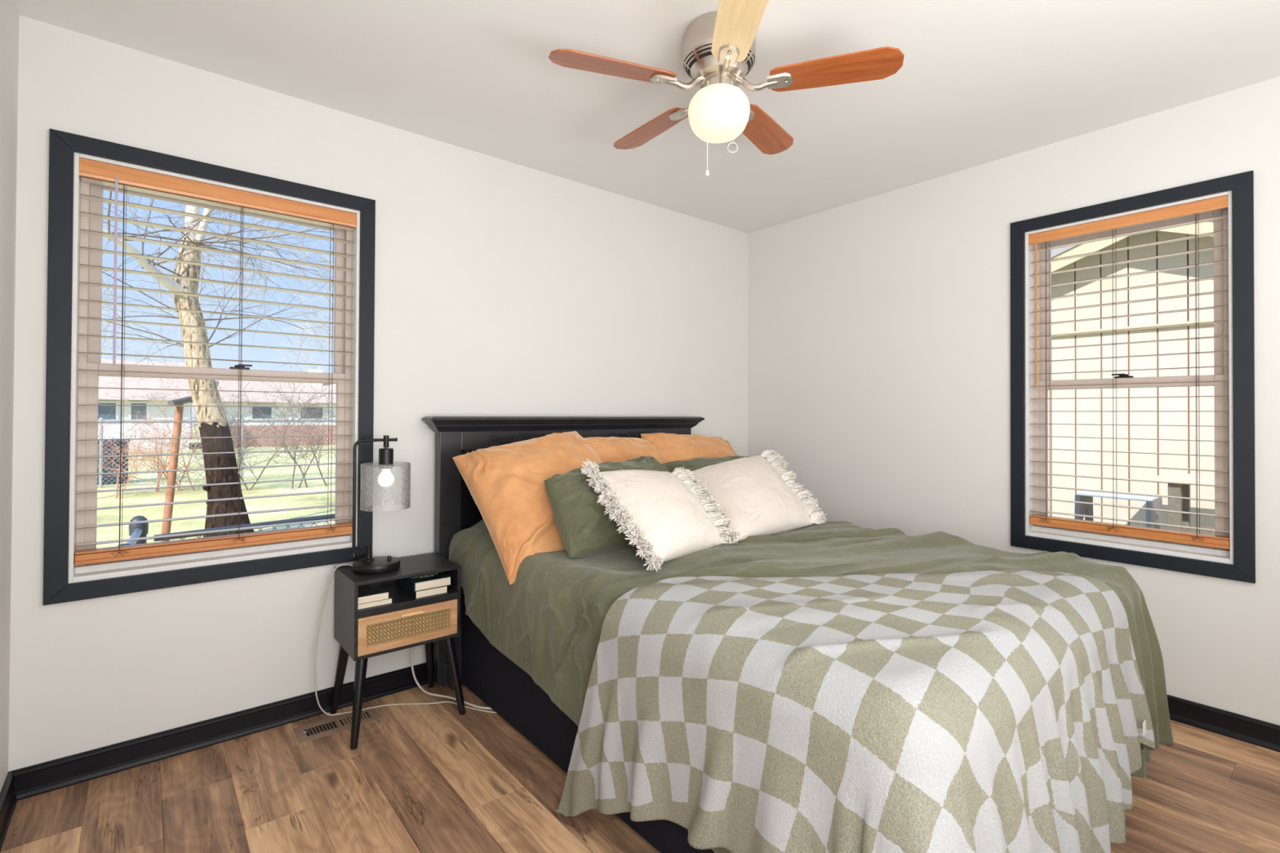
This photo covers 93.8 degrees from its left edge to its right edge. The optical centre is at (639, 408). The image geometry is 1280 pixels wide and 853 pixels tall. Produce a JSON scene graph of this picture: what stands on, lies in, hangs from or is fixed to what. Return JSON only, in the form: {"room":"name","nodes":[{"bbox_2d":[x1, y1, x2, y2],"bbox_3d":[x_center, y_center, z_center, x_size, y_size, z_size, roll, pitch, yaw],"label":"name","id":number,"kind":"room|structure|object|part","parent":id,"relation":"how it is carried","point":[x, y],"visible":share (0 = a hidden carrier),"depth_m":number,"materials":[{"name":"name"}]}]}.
{"room":"bedroom","nodes":[
{"label":"bedroom","id":0,"kind":"room"},
{"bbox_2d":[0,0,18,792],"bbox_3d":[-0.761,0.181,0.301,0.160,3.040,3.910,1,-1,-40],"label":"wall","id":1,"kind":"structure","parent":0,"point":[9,14],"depth_m":1.76,"materials":[{"name":"paint"}]},
{"bbox_2d":[0,771,17,852],"bbox_3d":[-0.747,1.158,0.412,0.023,0.088,3.750,1,-1,-40],"label":"baseboard","id":2,"kind":"structure","parent":1,"relation":"attached to","point":[8,800],"depth_m":1.75,"materials":[{"name":"black paint"}]},
{"bbox_2d":[8,14,748,771],"bbox_3d":[-0.657,0.207,3.029,3.801,3.040,0.160,1,-1,-40],"label":"wall","id":3,"kind":"structure","parent":0,"point":[503,287],"depth_m":2.54,"materials":[{"name":"paint"}]},
{"bbox_2d":[43,128,375,605],"bbox_3d":[-1.556,-0.129,2.275,0.984,1.511,0.178,1,-1,-40],"label":"window","id":4,"kind":"structure","parent":3,"relation":"in","point":[64,377],"depth_m":2.06,"materials":[{"name":"blue paint"}]},
{"bbox_3d":[-1.579,-0.133,2.304,0.848,1.371,0.084,1,-1,-40],"label":"frame","id":5,"kind":"part","parent":4,"relation":"part of","materials":[{"name":"beige plastic"}]},
{"bbox_3d":[-1.571,0.191,2.288,0.808,0.684,0.028,1,-1,-40],"label":"sash","id":6,"kind":"part","parent":4,"relation":"part of","materials":[{"name":"beige plastic"}]},
{"bbox_2d":[74,157,356,565],"bbox_3d":[-1.528,-0.150,2.242,0.850,1.334,0.068,1,-1,-40],"label":"window blind","id":7,"kind":"object","parent":4,"relation":"attached to","point":[118,175],"visible":0.94,"depth_m":2.18,"materials":[{"name":"white paint"}]},
{"bbox_3d":[-1.534,0.497,2.240,0.844,0.040,0.056,1,-1,-40],"label":"rail","id":8,"kind":"part","parent":7,"relation":"part of","materials":[{"name":"brown wood"}]},
{"bbox_3d":[-1.588,-0.454,2.319,0.808,0.689,0.028,1,-1,-40],"label":"sash","id":9,"kind":"part","parent":4,"relation":"part of","materials":[{"name":"beige plastic"}]},
{"bbox_2d":[8,662,427,800],"bbox_3d":[-0.604,1.182,2.950,3.481,0.088,0.023,1,-1,-40],"label":"baseboard","id":10,"kind":"structure","parent":3,"relation":"attached to","point":[36,780],"depth_m":2.13,"materials":[{"name":"black paint"}]},
{"bbox_2d":[0,681,1279,852],"bbox_3d":[0.585,1.220,1.514,3.481,0.002,3.750,1,-1,-40],"label":"floor","id":11,"kind":"structure","parent":0,"point":[434,778],"depth_m":1.88,"materials":[{"name":"laminate"}]},
{"bbox_2d":[293,705,382,743],"bbox_3d":[-1.164,1.213,2.309,0.284,0.009,0.130,1,-1,-40],"label":"floor vent","id":12,"kind":"object","parent":11,"relation":"in","point":[340,722],"visible":0.9,"depth_m":2.29,"materials":[{"name":"beige metal"}]},
{"bbox_2d":[330,552,466,750],"bbox_3d":[-0.970,0.929,2.397,0.427,0.582,0.358,1,-1,-40],"label":"nightstand","id":13,"kind":"object","parent":11,"relation":"on","point":[408,621],"visible":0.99,"depth_m":2.32,"materials":[{"name":"black wood"}]},
{"bbox_3d":[-1.196,1.066,2.397,0.085,0.305,0.043,0,-1,5],"label":"leg","id":14,"kind":"part","parent":13,"relation":"part of","materials":[{"name":"black paint"}]},
{"bbox_3d":[-1.027,1.064,2.191,0.043,0.306,0.112,0,-1,-12],"label":"leg","id":15,"kind":"part","parent":13,"relation":"part of","materials":[{"name":"black paint"}]},
{"bbox_2d":[357,595,391,609],"bbox_3d":[-1.049,0.731,2.307,0.124,0.020,0.188,1,-1,-40],"label":"book","id":16,"kind":"object","parent":13,"relation":"on","point":[363,606],"visible":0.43,"depth_m":2.23,"materials":[{"name":"grey paper"}]},
{"bbox_2d":[358,582,388,604],"bbox_3d":[-1.047,0.707,2.295,0.110,0.026,0.170,1,-1,-40],"label":"book","id":17,"kind":"object","parent":16,"relation":"on","point":[370,593],"visible":0.73,"depth_m":2.25,"materials":[{"name":"paper"}]},
{"bbox_2d":[314,435,497,715],"bbox_3d":[-0.914,0.664,2.389,0.720,1.110,0.206,0,-1,0],"label":"table lamp","id":18,"kind":"object","parent":13,"relation":"on","point":[370,564],"visible":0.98,"depth_m":2.37,"materials":[{"name":"black metal"}]},
{"bbox_3d":[-1.065,0.356,2.388,0.172,0.497,0.062,1,-1,-40],"label":"arm","id":19,"kind":"part","parent":18,"relation":"part of","materials":[{"name":"black metal"}]},
{"bbox_3d":[-1.020,0.310,2.403,0.185,0.179,0.185,1,-1,-40],"label":"lamp shade","id":20,"kind":"part","parent":18,"relation":"part of","materials":[{"name":"clear glass"}]},
{"bbox_3d":[-1.020,0.278,2.404,0.064,0.078,0.064,1,-1,-40],"label":"bulb","id":21,"kind":"part","parent":18,"relation":"part of","materials":[{"name":"white glass"}]},
{"bbox_2d":[378,448,393,468],"bbox_3d":[-1.020,0.201,2.404,0.055,0.080,0.055,1,-1,-40],"label":"socket","id":22,"kind":"object","parent":18,"relation":"attached to","point":[385,455],"depth_m":2.38,"materials":[{"name":"black metal"}]},
{"bbox_3d":[-0.919,0.922,2.424,0.722,0.594,0.112,0,-1,-4],"label":"lamp cord","id":23,"kind":"part","parent":18,"relation":"part of","materials":[{"name":"white plastic"}]},
{"bbox_2d":[357,582,457,618],"bbox_3d":[-0.977,0.755,2.415,0.377,0.027,0.292,1,-1,-40],"label":"shelf","id":24,"kind":"object","parent":13,"relation":"attached to","point":[402,603],"depth_m":2.33,"materials":[{"name":"black wood"}]},
{"bbox_3d":[-0.888,0.839,2.307,0.375,0.137,0.015,1,-1,-40],"label":"drawer","id":25,"kind":"part","parent":13,"relation":"part of","materials":[{"name":"brown wood"}]},
{"bbox_3d":[-0.887,0.841,2.308,0.325,0.085,0.004,1,-1,-40],"label":"cane panel","id":26,"kind":"part","parent":13,"relation":"part of","materials":[{"name":"beige wicker"}]},
{"bbox_3d":[-0.875,0.788,2.298,0.084,0.009,0.018,1,-1,-40],"label":"handle","id":27,"kind":"part","parent":13,"relation":"part of","materials":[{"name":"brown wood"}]},
{"bbox_2d":[397,581,447,598],"bbox_3d":[-0.894,0.729,2.455,0.124,0.028,0.218,1,-1,-40],"label":"book","id":28,"kind":"object","parent":13,"relation":"on","point":[436,591],"visible":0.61,"depth_m":2.38,"materials":[{"name":"white paper"}]},
{"bbox_2d":[396,571,451,591],"bbox_3d":[-0.893,0.696,2.460,0.150,0.036,0.232,1,-1,-40],"label":"book","id":29,"kind":"object","parent":28,"relation":"on","point":[420,583],"visible":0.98,"depth_m":2.38,"materials":[{"name":"paper"}]},
{"bbox_3d":[-0.919,1.070,2.601,0.043,0.304,0.078,0,-1,-11],"label":"leg","id":30,"kind":"part","parent":13,"relation":"part of","materials":[{"name":"black paint"}]},
{"bbox_2d":[410,647,493,710],"bbox_3d":[-0.785,1.050,2.503,0.464,0.340,0.037,0,-1,24],"label":"power cord","id":31,"kind":"object","parent":13,"relation":"hanging from","point":[412,648],"visible":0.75,"depth_m":2.54,"materials":[{"name":"white plastic"}]},
{"bbox_3d":[-0.749,1.068,2.418,0.116,0.307,0.043,0,-1,22],"label":"leg","id":32,"kind":"part","parent":13,"relation":"part of","materials":[{"name":"black paint"}]},
{"bbox_2d":[422,416,715,852],"bbox_3d":[0.347,0.632,2.352,1.663,1.187,2.109,1,-1,-40],"label":"bed","id":33,"kind":"object","parent":11,"relation":"on","point":[505,687],"visible":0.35,"depth_m":2.63,"materials":[{"name":"black wood"}]},
{"bbox_3d":[-0.304,0.432,3.142,1.344,0.475,0.042,1,-1,-40],"label":"panel","id":34,"kind":"part","parent":33,"relation":"part of","materials":[{"name":"black wood"}]},
{"bbox_3d":[-0.306,0.662,3.141,1.544,1.115,0.057,1,-1,-40],"label":"headboard","id":35,"kind":"part","parent":33,"relation":"part of","materials":[{"name":"black paint"}]},
{"bbox_3d":[-0.285,0.077,3.125,1.663,0.069,0.116,1,-1,-40],"label":"cap moulding","id":36,"kind":"part","parent":33,"relation":"part of","materials":[{"name":"black paint"}]},
{"bbox_2d":[448,519,1173,852],"bbox_3d":[0.492,0.790,2.325,1.744,0.725,2.149,1,-1,-40],"label":"duvet","id":37,"kind":"object","parent":33,"relation":"on","point":[548,622],"visible":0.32,"depth_m":2.03,"materials":[{"name":"green fabric"}]},
{"bbox_2d":[452,431,602,585],"bbox_3d":[-0.359,0.372,2.506,0.690,0.534,0.502,1,-1,-40],"label":"pillow","id":38,"kind":"object","parent":37,"relation":"on","point":[505,482],"visible":0.59,"depth_m":2.35,"materials":[{"name":"fabric"}]},
{"bbox_2d":[544,455,668,558],"bbox_3d":[-0.077,0.381,2.472,0.397,0.346,0.797,0,-1,41],"label":"pillow","id":39,"kind":"object","parent":37,"relation":"on","point":[584,529],"visible":0.54,"depth_m":2.21,"materials":[{"name":"green fabric"}]},
{"bbox_2d":[583,436,667,463],"bbox_3d":[-0.056,0.346,2.944,0.666,0.411,0.375,1,-1,-40],"label":"pillow","id":40,"kind":"object","parent":37,"relation":"on","point":[613,449],"visible":0.22,"depth_m":2.91,"materials":[{"name":"fabric"}]},
{"bbox_2d":[580,458,740,572],"bbox_3d":[0.117,0.370,2.334,0.462,0.353,0.733,0,-1,42],"label":"cushion","id":41,"kind":"object","parent":37,"relation":"on","point":[667,517],"visible":0.97,"depth_m":2.21,"materials":[{"name":"beige fabric"}]},
{"bbox_2d":[640,432,737,462],"bbox_3d":[0.365,0.340,3.349,0.787,0.413,0.367,1,-1,-40],"label":"pillow","id":42,"kind":"object","parent":37,"relation":"on","point":[673,447],"visible":0.34,"depth_m":3.24,"materials":[{"name":"fabric"}]},
{"bbox_2d":[660,455,750,472],"bbox_3d":[0.482,0.411,3.124,0.864,0.305,0.466,1,-1,-40],"label":"pillow","id":43,"kind":"object","parent":37,"relation":"on","point":[692,464],"visible":0.16,"depth_m":3.04,"materials":[{"name":"green fabric"}]},
{"bbox_2d":[684,448,826,543],"bbox_3d":[0.518,0.380,2.730,0.809,0.345,0.573,1,-1,-34],"label":"cushion","id":44,"kind":"object","parent":37,"relation":"on","point":[758,496],"visible":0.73,"depth_m":2.68,"materials":[{"name":"beige fabric"}]},
{"bbox_2d":[554,569,1155,852],"bbox_3d":[0.667,0.852,1.721,1.415,0.714,1.184,1,-1,-36],"label":"throw blanket","id":45,"kind":"object","parent":37,"relation":"on","point":[1006,711],"visible":1,"depth_m":1.34,"materials":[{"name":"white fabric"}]},
{"bbox_2d":[14,0,1279,233],"bbox_3d":[0.596,-1.281,1.537,3.801,0.120,4.070,1,-1,-40],"label":"ceiling","id":46,"kind":"structure","parent":0,"point":[978,82],"depth_m":2.16,"materials":[{"name":"paint"}]},
{"bbox_2d":[548,0,904,176],"bbox_3d":[0.235,-0.980,1.976,1.061,0.478,1.025,1,-1,-40],"label":"ceiling fan","id":47,"kind":"object","parent":46,"relation":"hanging from","point":[719,47],"visible":1,"depth_m":1.86,"materials":[{"name":"brown wood"}]},
{"bbox_3d":[-0.083,-1.040,1.825,0.387,0.030,0.126,0,-1,-19],"label":"blade","id":48,"kind":"part","parent":47,"relation":"part of","materials":[{"name":"brown wood"}]},
{"bbox_3d":[0.040,-1.035,2.228,0.126,0.030,0.387,1,-1,-37],"label":"blade","id":49,"kind":"part","parent":47,"relation":"part of","materials":[{"name":"brown wood"}]},
{"bbox_3d":[0.215,-0.891,1.911,0.013,0.300,0.013,1,-1,-40],"label":"pull cord","id":50,"kind":"part","parent":47,"relation":"part of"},
{"bbox_3d":[0.256,-0.949,1.941,0.200,0.148,0.200,1,-1,-40],"label":"opal globe","id":51,"kind":"part","parent":47,"relation":"part of","materials":[{"name":"beige glass"}]},
{"bbox_3d":[0.295,-0.927,1.906,0.034,0.228,0.003,0,-1,0],"label":"pull chain","id":52,"kind":"part","parent":47,"relation":"part of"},
{"bbox_3d":[0.263,-1.040,1.584,0.126,0.030,0.387,0,-1,-1],"label":"blade","id":53,"kind":"part","parent":47,"relation":"part of","materials":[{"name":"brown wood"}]},
{"bbox_3d":[0.461,-1.033,2.236,0.126,0.030,0.387,0,-1,35],"label":"blade","id":54,"kind":"part","parent":47,"relation":"part of","materials":[{"name":"brown wood"}]},
{"bbox_3d":[0.599,-1.036,1.838,0.387,0.030,0.126,0,-1,17],"label":"blade","id":55,"kind":"part","parent":47,"relation":"part of","materials":[{"name":"brown wood"}]},
{"bbox_2d":[747,76,1279,725],"bbox_3d":[2.042,0.216,2.623,0.160,3.040,3.910,1,-1,-40],"label":"wall","id":56,"kind":"structure","parent":0,"point":[879,326],"depth_m":3.00,"materials":[{"name":"paint"}]},
{"bbox_2d":[1010,170,1255,583],"bbox_3d":[2.075,-0.116,2.574,0.178,1.525,0.806,1,-1,-40],"label":"window","id":57,"kind":"structure","parent":56,"relation":"in","point":[1240,312],"depth_m":2.44,"materials":[{"name":"blue paint"}]},
{"bbox_2d":[1027,195,1230,549],"bbox_3d":[2.042,-0.138,2.547,0.068,1.348,0.672,1,-1,-40],"label":"window blind","id":58,"kind":"object","parent":57,"relation":"attached to","point":[1219,202],"visible":0.94,"depth_m":2.51,"materials":[{"name":"white paint"}]},
{"bbox_3d":[2.042,0.516,2.543,0.056,0.040,0.666,1,-1,-40],"label":"rail","id":59,"kind":"part","parent":58,"relation":"part of","materials":[{"name":"brown wood"}]},
{"bbox_3d":[2.055,-0.794,2.560,0.044,0.036,0.666,1,-1,-40],"label":"head rail","id":60,"kind":"part","parent":58,"relation":"part of","materials":[{"name":"brown wood"}]},
{"bbox_3d":[2.090,0.211,2.584,0.028,0.684,0.630,1,-1,-40],"label":"sash","id":61,"kind":"part","parent":57,"relation":"part of","materials":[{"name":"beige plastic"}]},
{"bbox_3d":[2.104,-0.120,2.598,0.084,1.385,0.670,1,-1,-40],"label":"frame","id":62,"kind":"part","parent":57,"relation":"part of","materials":[{"name":"beige plastic"}]},
{"bbox_3d":[2.118,-0.441,2.611,0.028,0.703,0.630,1,-1,-40],"label":"sash","id":63,"kind":"part","parent":57,"relation":"part of","materials":[{"name":"clear glass"}]},
{"bbox_2d":[1166,694,1279,752],"bbox_3d":[1.916,1.191,2.617,0.023,0.088,3.750,1,-1,-40],"label":"baseboard","id":64,"kind":"structure","parent":56,"relation":"attached to","point":[1255,731],"depth_m":2.26,"materials":[{"name":"black paint"}]},
{"label":"outside","id":65,"kind":"structure","parent":0,"visible":0},
{"bbox_2d":[96,425,335,548],"bbox_3d":[-15.219,1.897,23.317,120.000,0.100,130.000,1,-1,-40],"label":"ground","id":66,"kind":"structure","parent":65,"point":[108,499],"depth_m":11.98,"materials":[{"name":"green plant"}]},
{"bbox_2d":[97,440,130,484],"bbox_3d":[-12.488,1.265,14.188,0.610,1.020,0.610,1,-1,-40],"label":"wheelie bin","id":67,"kind":"object","parent":66,"relation":"on","point":[117,462],"visible":0.38,"depth_m":13.98,"materials":[{"name":"black plastic"}]},
{"bbox_3d":[-12.486,0.790,14.193,0.610,0.070,0.610,1,-1,-40],"label":"lid","id":68,"kind":"part","parent":67,"relation":"part of","materials":[{"name":"grey plastic"}]},
{"bbox_2d":[117,515,148,546],"bbox_3d":[-2.689,1.152,3.158,0.088,1.133,0.332,1,-1,-27],"label":"fence post","id":69,"kind":"object","parent":66,"relation":"on","point":[140,530],"visible":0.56,"depth_m":3.24,"materials":[{"name":"metal"}]},
{"bbox_3d":[-2.678,0.691,3.165,0.036,0.089,0.204,1,-1,-28],"label":"arm","id":70,"kind":"part","parent":69,"relation":"part of","materials":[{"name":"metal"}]},
{"bbox_3d":[-2.744,1.153,3.269,0.084,1.133,0.084,1,-1,-40],"label":"post","id":71,"kind":"part","parent":69,"relation":"part of","materials":[{"name":"metal"}]},
{"bbox_2d":[97,406,172,498],"bbox_3d":[-10.621,0.854,11.713,2.738,1.830,2.066,1,-1,-31],"label":"bare shrub","id":72,"kind":"object","parent":66,"relation":"on","point":[135,435],"visible":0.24,"depth_m":11.89,"materials":[{"name":"brown plant"}]},
{"bbox_2d":[101,225,176,365],"bbox_3d":[-20.439,-3.466,19.057,7.732,10.509,8.987,0,-1,0],"label":"bare tree","id":73,"kind":"object","parent":66,"relation":"on","point":[107,308],"visible":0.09,"depth_m":21.00,"materials":[{"name":"brown plant"}]},
{"bbox_2d":[97,359,192,451],"bbox_3d":[-25.224,-0.218,26.728,8.700,4.100,7.000,1,-1,-40],"label":"house","id":74,"kind":"structure","parent":66,"relation":"on","point":[106,396],"depth_m":26.07,"materials":[{"name":"white"}]},
{"bbox_3d":[-22.501,0.129,25.002,0.900,0.700,0.030,1,-1,-40],"label":"pane","id":75,"kind":"part","parent":74,"relation":"part of","materials":[{"name":"clear glass"}]},
{"bbox_3d":[-21.576,0.140,25.768,0.500,0.700,0.030,1,-1,-40],"label":"pane","id":76,"kind":"part","parent":74,"relation":"part of","materials":[{"name":"clear glass"}]},
{"bbox_2d":[97,393,238,492],"bbox_3d":[-10.181,0.736,12.650,2.447,2.096,2.205,0,-1,14],"label":"bare shrub","id":77,"kind":"object","parent":66,"relation":"on","point":[160,464],"visible":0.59,"depth_m":12.65,"materials":[{"name":"plant"}]},
{"bbox_2d":[160,395,192,542],"bbox_3d":[-6.151,0.832,7.937,0.186,2.054,0.915,0,-1,-15],"label":"pole","id":78,"kind":"object","parent":66,"relation":"on","point":[176,432],"visible":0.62,"depth_m":7.83,"materials":[{"name":"brown wood"}]},
{"bbox_3d":[-6.104,0.896,7.805,0.088,1.925,0.639,0,-1,-22],"label":"post","id":79,"kind":"part","parent":78,"relation":"part of","materials":[{"name":"brown wood"}]},
{"bbox_2d":[97,417,335,488],"bbox_3d":[-8.741,1.021,15.508,13.140,1.572,0.075,1,-1,-34],"label":"fence","id":80,"kind":"object","parent":66,"relation":"on","point":[100,469],"visible":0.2,"depth_m":14.30,"materials":[{"name":"metal"}]},
{"bbox_3d":[-11.994,0.985,13.321,0.075,1.570,0.075,1,-1,-40],"label":"post","id":81,"kind":"part","parent":80,"relation":"part of","materials":[{"name":"metal"}]},
{"bbox_3d":[-8.738,0.305,15.514,13.065,0.046,0.048,1,-1,-34],"label":"rail","id":82,"kind":"part","parent":80,"relation":"part of","materials":[{"name":"metal"}]},
{"bbox_3d":[-9.825,1.008,14.779,0.075,1.570,0.075,1,-1,-40],"label":"post","id":83,"kind":"part","parent":80,"relation":"part of","materials":[{"name":"metal"}]},
{"bbox_2d":[101,191,334,537],"bbox_3d":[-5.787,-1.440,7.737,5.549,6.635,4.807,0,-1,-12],"label":"tree","id":84,"kind":"object","parent":66,"relation":"on","point":[186,302],"visible":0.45,"depth_m":7.77,"materials":[{"name":"beige plant"}]},
{"bbox_2d":[153,513,334,542],"bbox_3d":[-2.065,1.178,3.764,0.054,1.101,1.570,0,-1,40],"label":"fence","id":85,"kind":"object","parent":66,"relation":"on","point":[320,517],"visible":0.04,"depth_m":3.50,"materials":[{"name":"metal"}]},
{"bbox_2d":[164,381,330,490],"bbox_3d":[-8.322,0.684,12.799,3.267,2.882,2.704,0,-1,-10],"label":"bare shrub","id":86,"kind":"object","parent":66,"relation":"on","point":[291,402],"visible":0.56,"depth_m":12.73,"materials":[{"name":"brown plant"}]},
{"bbox_2d":[214,368,336,447],"bbox_3d":[-18.892,-0.128,33.270,9.000,4.100,7.000,1,-1,-40],"label":"house","id":87,"kind":"structure","parent":66,"relation":"on","point":[261,400],"depth_m":30.31,"materials":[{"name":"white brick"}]},
{"bbox_3d":[-18.633,0.188,29.503,0.800,0.600,0.030,1,-1,-40],"label":"pane","id":88,"kind":"part","parent":87,"relation":"part of","materials":[{"name":"clear glass"}]},
{"bbox_3d":[-16.939,0.209,30.907,1.000,0.600,0.030,1,-1,-40],"label":"pane","id":89,"kind":"part","parent":87,"relation":"part of","materials":[{"name":"clear glass"}]},
{"bbox_2d":[255,385,336,488],"bbox_3d":[-7.144,0.582,14.109,2.608,2.449,3.070,0,-1,-5],"label":"bare shrub","id":90,"kind":"object","parent":66,"relation":"on","point":[288,401],"visible":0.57,"depth_m":13.41,"materials":[{"name":"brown plant"}]},
{"bbox_2d":[257,217,336,423],"bbox_3d":[-14.401,-3.463,29.546,7.978,10.754,7.829,0,-1,-8],"label":"bare tree","id":91,"kind":"object","parent":66,"relation":"on","point":[291,259],"visible":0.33,"depth_m":27.67,"materials":[{"name":"brown plant"}]},
{"bbox_2d":[1048,220,1214,532],"bbox_3d":[5.781,0.054,6.515,4.320,3.470,9.916,1,-1,-40],"label":"neighboring house","id":92,"kind":"structure","parent":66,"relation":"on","point":[1206,403],"depth_m":5.33,"materials":[{"name":"beige paint"}]},
{"bbox_2d":[1154,472,1214,535],"bbox_3d":[4.367,1.141,4.380,0.500,1.245,0.840,1,-1,-40],"label":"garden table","id":93,"kind":"object","parent":66,"relation":"on","point":[1174,490],"visible":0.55,"depth_m":4.51,"materials":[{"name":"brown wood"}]},
{"bbox_3d":[4.039,1.158,4.518,0.070,1.210,0.070,1,-1,-40],"label":"leg","id":94,"kind":"part","parent":93,"relation":"part of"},
{"bbox_3d":[4.301,1.161,4.734,0.070,1.210,0.070,1,-1,-40],"label":"leg","id":95,"kind":"part","parent":93,"relation":"part of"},
{"bbox_2d":[1192,525,1214,535],"bbox_3d":[4.400,0.918,4.344,0.280,0.030,0.540,1,-1,-40],"label":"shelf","id":96,"kind":"object","parent":93,"relation":"attached to","point":[1208,532],"depth_m":4.44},
{"bbox_3d":[3.315,1.394,5.020,0.600,0.740,1.430,1,-1,-40],"label":"bench","id":97,"kind":"object","parent":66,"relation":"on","visible":0},
{"bbox_2d":[1074,488,1162,528],"bbox_3d":[3.671,0.837,4.598,0.400,0.370,0.460,1,-1,-40],"label":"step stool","id":98,"kind":"object","parent":97,"relation":"on","point":[1152,502],"visible":0.56,"depth_m":4.52,"materials":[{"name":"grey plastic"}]},
{"bbox_3d":[3.534,0.850,4.763,0.400,0.345,0.030,1,-1,-40],"label":"leg panel","id":99,"kind":"part","parent":98,"relation":"part of","materials":[{"name":"grey plastic"}]},
{"bbox_3d":[3.808,0.848,4.432,0.400,0.345,0.030,1,-1,-40],"label":"leg panel","id":100,"kind":"part","parent":98,"relation":"part of","materials":[{"name":"grey plastic"}]}
]}

